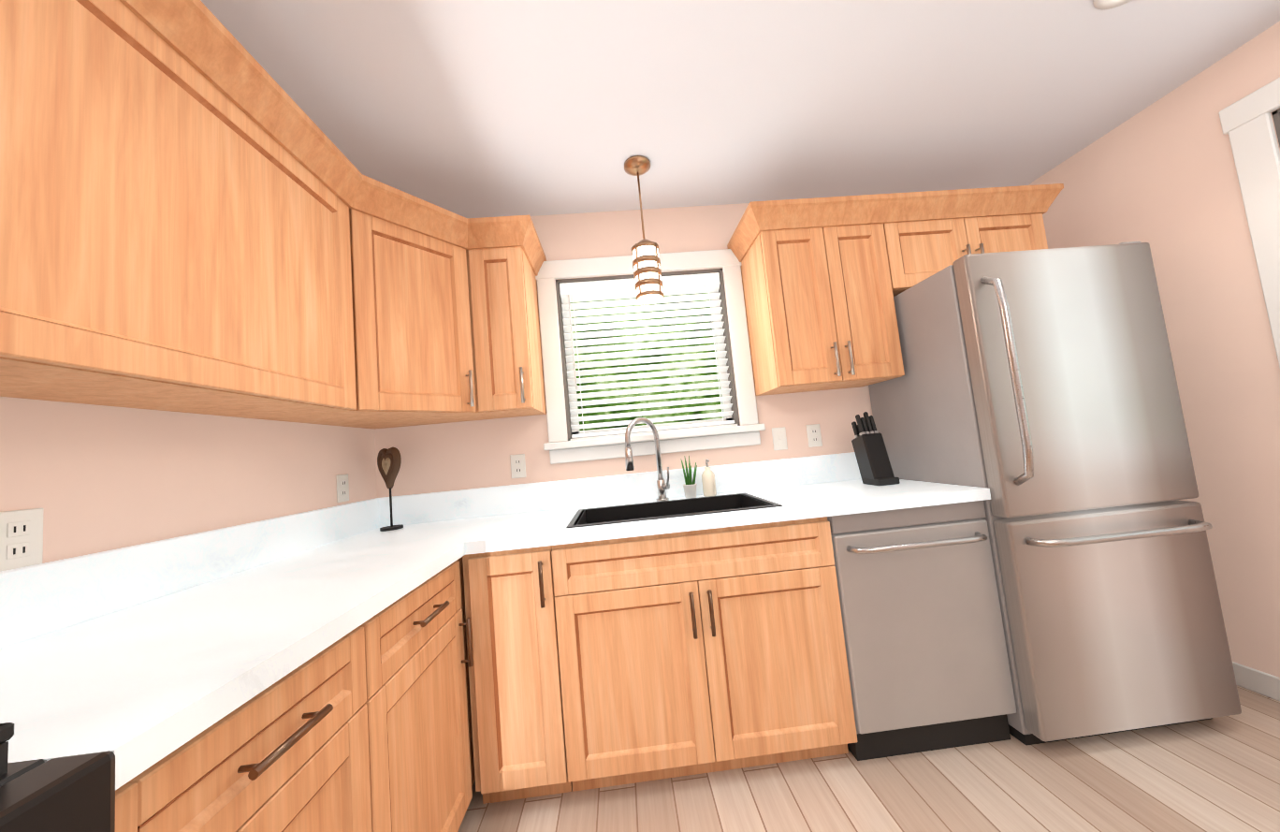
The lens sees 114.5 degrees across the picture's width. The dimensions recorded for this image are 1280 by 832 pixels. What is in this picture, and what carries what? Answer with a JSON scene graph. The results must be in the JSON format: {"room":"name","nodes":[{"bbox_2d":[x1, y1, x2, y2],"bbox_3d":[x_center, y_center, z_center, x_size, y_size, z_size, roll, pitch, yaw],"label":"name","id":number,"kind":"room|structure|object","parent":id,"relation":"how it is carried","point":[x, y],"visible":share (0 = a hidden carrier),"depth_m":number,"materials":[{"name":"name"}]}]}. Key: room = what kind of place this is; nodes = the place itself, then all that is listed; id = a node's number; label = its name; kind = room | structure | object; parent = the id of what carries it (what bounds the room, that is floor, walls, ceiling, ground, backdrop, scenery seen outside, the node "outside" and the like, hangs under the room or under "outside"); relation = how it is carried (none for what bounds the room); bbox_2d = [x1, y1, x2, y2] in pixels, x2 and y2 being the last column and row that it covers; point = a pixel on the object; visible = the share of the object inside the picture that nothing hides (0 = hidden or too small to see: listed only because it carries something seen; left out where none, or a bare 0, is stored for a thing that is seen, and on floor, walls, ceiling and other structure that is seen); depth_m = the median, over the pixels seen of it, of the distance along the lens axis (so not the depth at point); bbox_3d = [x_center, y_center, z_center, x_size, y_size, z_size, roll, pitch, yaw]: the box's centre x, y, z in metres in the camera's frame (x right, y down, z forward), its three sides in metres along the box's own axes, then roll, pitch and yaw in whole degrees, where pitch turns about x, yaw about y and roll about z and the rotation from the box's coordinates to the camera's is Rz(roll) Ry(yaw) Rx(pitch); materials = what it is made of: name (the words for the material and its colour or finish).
{"room":"kitchen","nodes":[
{"label":"kitchen","id":0,"kind":"room"},
{"bbox_2d":[0,396,377,563],"bbox_3d":[-1.225,-0.007,-0.892,0.140,2.440,5.850,-5,-5,-3],"label":"wall","id":1,"kind":"structure","parent":0,"point":[91,478],"depth_m":1.07,"materials":[{"name":"paint"}]},
{"bbox_2d":[0,508,43,571],"bbox_3d":[-1.226,0.243,0.810,0.007,0.116,0.072,-5,-5,-3],"label":"electrical outlet plate","id":2,"kind":"object","parent":1,"relation":"attached to","point":[21,538],"depth_m":0.81,"materials":[{"name":"white plastic"}]},
{"bbox_2d":[0,0,378,422],"bbox_3d":[-1.108,-0.405,0.968,0.371,0.729,1.015,-5,-5,-3],"label":"upper cabinet","id":3,"kind":"object","parent":1,"relation":"attached to","point":[200,213],"depth_m":0.83,"materials":[{"name":"brown wood"}]},
{"bbox_2d":[335,474,349,502],"bbox_3d":[-1.275,0.310,1.767,0.007,0.116,0.072,-5,-5,-3],"label":"electrical outlet plate","id":4,"kind":"object","parent":1,"relation":"attached to","point":[342,486],"depth_m":1.76,"materials":[{"name":"white plastic"}]},
{"bbox_2d":[308,157,509,429],"bbox_3d":[-0.996,-0.404,1.721,0.680,0.824,0.735,-5,-5,-3],"label":"upper cabinet","id":5,"kind":"object","parent":1,"relation":"attached to","point":[421,300],"depth_m":1.60,"materials":[{"name":"brown wood"}]},
{"bbox_2d":[374,203,872,497],"bbox_3d":[0.490,0.079,2.197,3.890,2.440,0.140,-5,-5,-3],"label":"wall","id":6,"kind":"structure","parent":0,"point":[455,456],"depth_m":2.13,"materials":[{"name":"paint"}]},
{"bbox_2d":[479,215,546,417],"bbox_3d":[-0.647,-0.420,1.919,0.289,0.824,0.379,-5,-5,-3],"label":"upper cabinet","id":7,"kind":"object","parent":6,"relation":"attached to","point":[510,262],"depth_m":1.79,"materials":[{"name":"brown wood"}]},
{"bbox_2d":[509,453,526,478],"bbox_3d":[-0.607,0.249,2.053,0.072,0.116,0.007,-5,-5,-3],"label":"electrical outlet plate","id":8,"kind":"object","parent":6,"relation":"attached to","point":[518,462],"depth_m":2.05,"materials":[{"name":"white plastic"}]},
{"bbox_2d":[535,248,765,464],"bbox_3d":[0.036,-0.321,2.182,1.115,1.045,0.190,-5,-5,-3],"label":"window","id":9,"kind":"structure","parent":6,"relation":"in","point":[618,289],"depth_m":2.16,"materials":[{"name":"white"}]},
{"bbox_2d":[771,426,787,450],"bbox_3d":[0.724,0.118,2.128,0.072,0.116,0.011,-5,-5,-3],"label":"light switch","id":10,"kind":"object","parent":6,"relation":"attached to","point":[779,439],"depth_m":2.13,"materials":[{"name":"white plastic"}]},
{"bbox_2d":[806,423,822,447],"bbox_3d":[0.907,0.102,2.141,0.072,0.116,0.007,-5,-5,-3],"label":"electrical outlet plate","id":11,"kind":"object","parent":6,"relation":"attached to","point":[814,436],"depth_m":2.14,"materials":[{"name":"white plastic"}]},
{"bbox_2d":[734,194,904,395],"bbox_3d":[0.860,-0.551,2.030,0.580,0.824,0.330,-5,-5,-3],"label":"upper cabinet","id":12,"kind":"object","parent":6,"relation":"attached to","point":[825,281],"depth_m":1.87,"materials":[{"name":"brown wood"}]},
{"bbox_2d":[884,190,989,293],"bbox_3d":[1.359,-0.797,2.076,0.457,0.420,0.330,-5,-5,-3],"label":"upper cabinet","id":13,"kind":"object","parent":6,"relation":"attached to","point":[930,232],"depth_m":1.91,"materials":[{"name":"brown wood"}]},
{"bbox_2d":[977,187,1048,252],"bbox_3d":[1.684,-0.826,2.094,0.456,0.420,0.330,-5,-5,-3],"label":"upper cabinet","id":14,"kind":"object","parent":6,"relation":"attached to","point":[1013,215],"depth_m":1.94,"materials":[{"name":"brown wood"}]},
{"bbox_2d":[200,0,1279,218],"bbox_3d":[0.523,-1.432,-0.684,3.890,0.100,6.130,-5,-5,-3],"label":"ceiling","id":15,"kind":"structure","parent":0,"point":[473,109],"depth_m":1.50,"materials":[{"name":"white paint"}]},
{"bbox_2d":[624,155,664,304],"bbox_3d":[0.015,-0.820,1.826,0.124,0.624,0.124,-5,-5,-3],"label":"light","id":16,"kind":"object","parent":15,"relation":"hanging from","point":[648,286],"visible":1,"depth_m":1.77,"materials":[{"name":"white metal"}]},
{"bbox_2d":[1092,0,1132,9],"bbox_3d":[1.494,-1.315,1.229,0.190,0.008,0.190,-5,-5,-3],"label":"recessed light","id":17,"kind":"object","parent":15,"relation":"in","point":[1104,4],"visible":1,"depth_m":1.30,"materials":[{"name":"white"}]},
{"bbox_2d":[457,684,1279,831],"bbox_3d":[0.757,1.089,-0.884,3.890,0.100,6.130,-5,-5,-3],"label":"floor","id":18,"kind":"structure","parent":0,"point":[1219,774],"depth_m":1.32,"materials":[{"name":"brown wood"}]},
{"bbox_2d":[0,722,115,831],"bbox_3d":[-0.781,0.650,0.003,0.717,1.195,0.753,-5,-5,-3],"label":"gas range","id":19,"kind":"object","parent":18,"relation":"on","point":[71,793],"visible":0.98,"depth_m":0.39,"materials":[{"name":"black metal"}]},
{"bbox_2d":[115,604,403,831],"bbox_3d":[-0.851,0.871,0.634,0.620,0.868,0.536,-5,-5,-3],"label":"base cabinet","id":20,"kind":"object","parent":18,"relation":"on","point":[365,726],"depth_m":0.69,"materials":[{"name":"brown wood"}]},
{"bbox_2d":[0,493,471,789],"bbox_3d":[-0.890,0.365,0.891,0.660,0.180,0.960,-5,-5,-3],"label":"countertop","id":21,"kind":"structure","parent":20,"relation":"on","point":[138,660],"depth_m":0.82,"materials":[{"name":"stone"}]},
{"bbox_2d":[392,556,475,831],"bbox_3d":[-0.872,0.907,1.064,0.620,0.868,0.590,-5,-5,-3],"label":"base cabinet","id":22,"kind":"object","parent":18,"relation":"on","point":[437,778],"depth_m":1.17,"materials":[{"name":"brown wood"}]},
{"bbox_2d":[470,627,473,666],"bbox_3d":[-0.901,0.955,1.635,0.620,0.868,0.686,-5,-5,-3],"label":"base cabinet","id":23,"kind":"object","parent":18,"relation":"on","point":[472,661],"depth_m":1.35,"materials":[{"name":"brown wood"}]},
{"bbox_2d":[462,541,600,803],"bbox_3d":[-0.409,0.914,1.697,0.373,0.868,0.620,-5,-5,-3],"label":"base cabinet","id":24,"kind":"object","parent":18,"relation":"on","point":[534,676],"depth_m":1.40,"materials":[{"name":"brown wood"}]},
{"bbox_2d":[307,451,990,553],"bbox_3d":[0.005,0.442,1.740,2.524,0.364,0.655,-5,-5,-3],"label":"countertop","id":25,"kind":"structure","parent":24,"relation":"on","point":[589,509],"depth_m":1.91,"materials":[{"name":"stone"}]},
{"bbox_2d":[377,446,403,531],"bbox_3d":[-1.144,0.330,1.882,0.167,0.371,0.145,-5,-5,-3],"label":"heart ornament","id":26,"kind":"object","parent":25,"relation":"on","point":[388,461],"visible":1,"depth_m":1.86,"materials":[{"name":"black wood"}]},
{"bbox_2d":[624,417,669,501],"bbox_3d":[0.031,0.207,1.941,0.204,0.408,0.171,-5,-5,-3],"label":"sink faucet","id":27,"kind":"object","parent":25,"relation":"on","point":[662,486],"visible":0.98,"depth_m":1.96,"materials":[{"name":"silver metal"}]},
{"bbox_2d":[681,455,697,498],"bbox_3d":[0.244,0.294,2.004,0.081,0.205,0.084,-5,-5,-3],"label":"plant pot","id":28,"kind":"object","parent":25,"relation":"on","point":[690,486],"visible":1,"depth_m":1.99,"materials":[{"name":"white ceramic"}]},
{"bbox_2d":[701,459,716,496],"bbox_3d":[0.335,0.299,2.010,0.064,0.180,0.073,-5,-5,-3],"label":"soap dispenser","id":29,"kind":"object","parent":25,"relation":"on","point":[708,481],"visible":1,"depth_m":1.99,"materials":[{"name":"beige ceramic"}]},
{"bbox_2d":[851,411,900,485],"bbox_3d":[1.076,0.145,1.906,0.100,0.335,0.174,-5,-5,-3],"label":"knife block","id":30,"kind":"object","parent":25,"relation":"on","point":[872,457],"visible":0.98,"depth_m":1.88,"materials":[{"name":"black wood"}]},
{"bbox_2d":[827,500,1016,760],"bbox_3d":[1.007,0.786,1.736,0.587,0.868,0.666,-5,-5,-3],"label":"dishwasher","id":31,"kind":"object","parent":18,"relation":"on","point":[927,660],"visible":0.77,"depth_m":1.47,"materials":[{"name":"silver metal"}]},
{"bbox_2d":[868,241,1241,745],"bbox_3d":[1.636,0.268,1.774,0.745,1.787,0.756,-5,-5,-3],"label":"refrigerator","id":32,"kind":"object","parent":18,"relation":"on","point":[1036,392],"visible":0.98,"depth_m":1.48,"materials":[{"name":"silver metal"}]},
{"bbox_2d":[1028,21,1279,677],"bbox_3d":[2.505,-0.336,-0.677,0.140,2.440,5.850,-5,-5,-3],"label":"wall","id":33,"kind":"structure","parent":0,"point":[1160,176],"depth_m":1.65,"materials":[{"name":"paint"}]},
{"bbox_2d":[1218,77,1279,368],"bbox_3d":[2.384,-0.511,0.724,0.190,1.460,1.620,-5,-5,-3],"label":"window","id":34,"kind":"structure","parent":33,"relation":"in","point":[1247,124],"depth_m":1.49,"materials":[{"name":"white"}]},
{"bbox_2d":[1232,661,1279,700],"bbox_3d":[2.530,0.837,-0.778,0.022,0.090,5.838,-5,-5,-3],"label":"baseboard","id":35,"kind":"structure","parent":33,"relation":"attached to","point":[1261,682],"depth_m":1.59,"materials":[{"name":"white"}]},
{"label":"outside","id":36,"kind":"structure","parent":0,"visible":0},
{"bbox_2d":[569,292,723,430],"bbox_3d":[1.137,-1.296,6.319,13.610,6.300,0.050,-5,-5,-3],"label":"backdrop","id":37,"kind":"structure","parent":36,"point":[650,400],"depth_m":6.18,"materials":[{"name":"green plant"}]}
]}

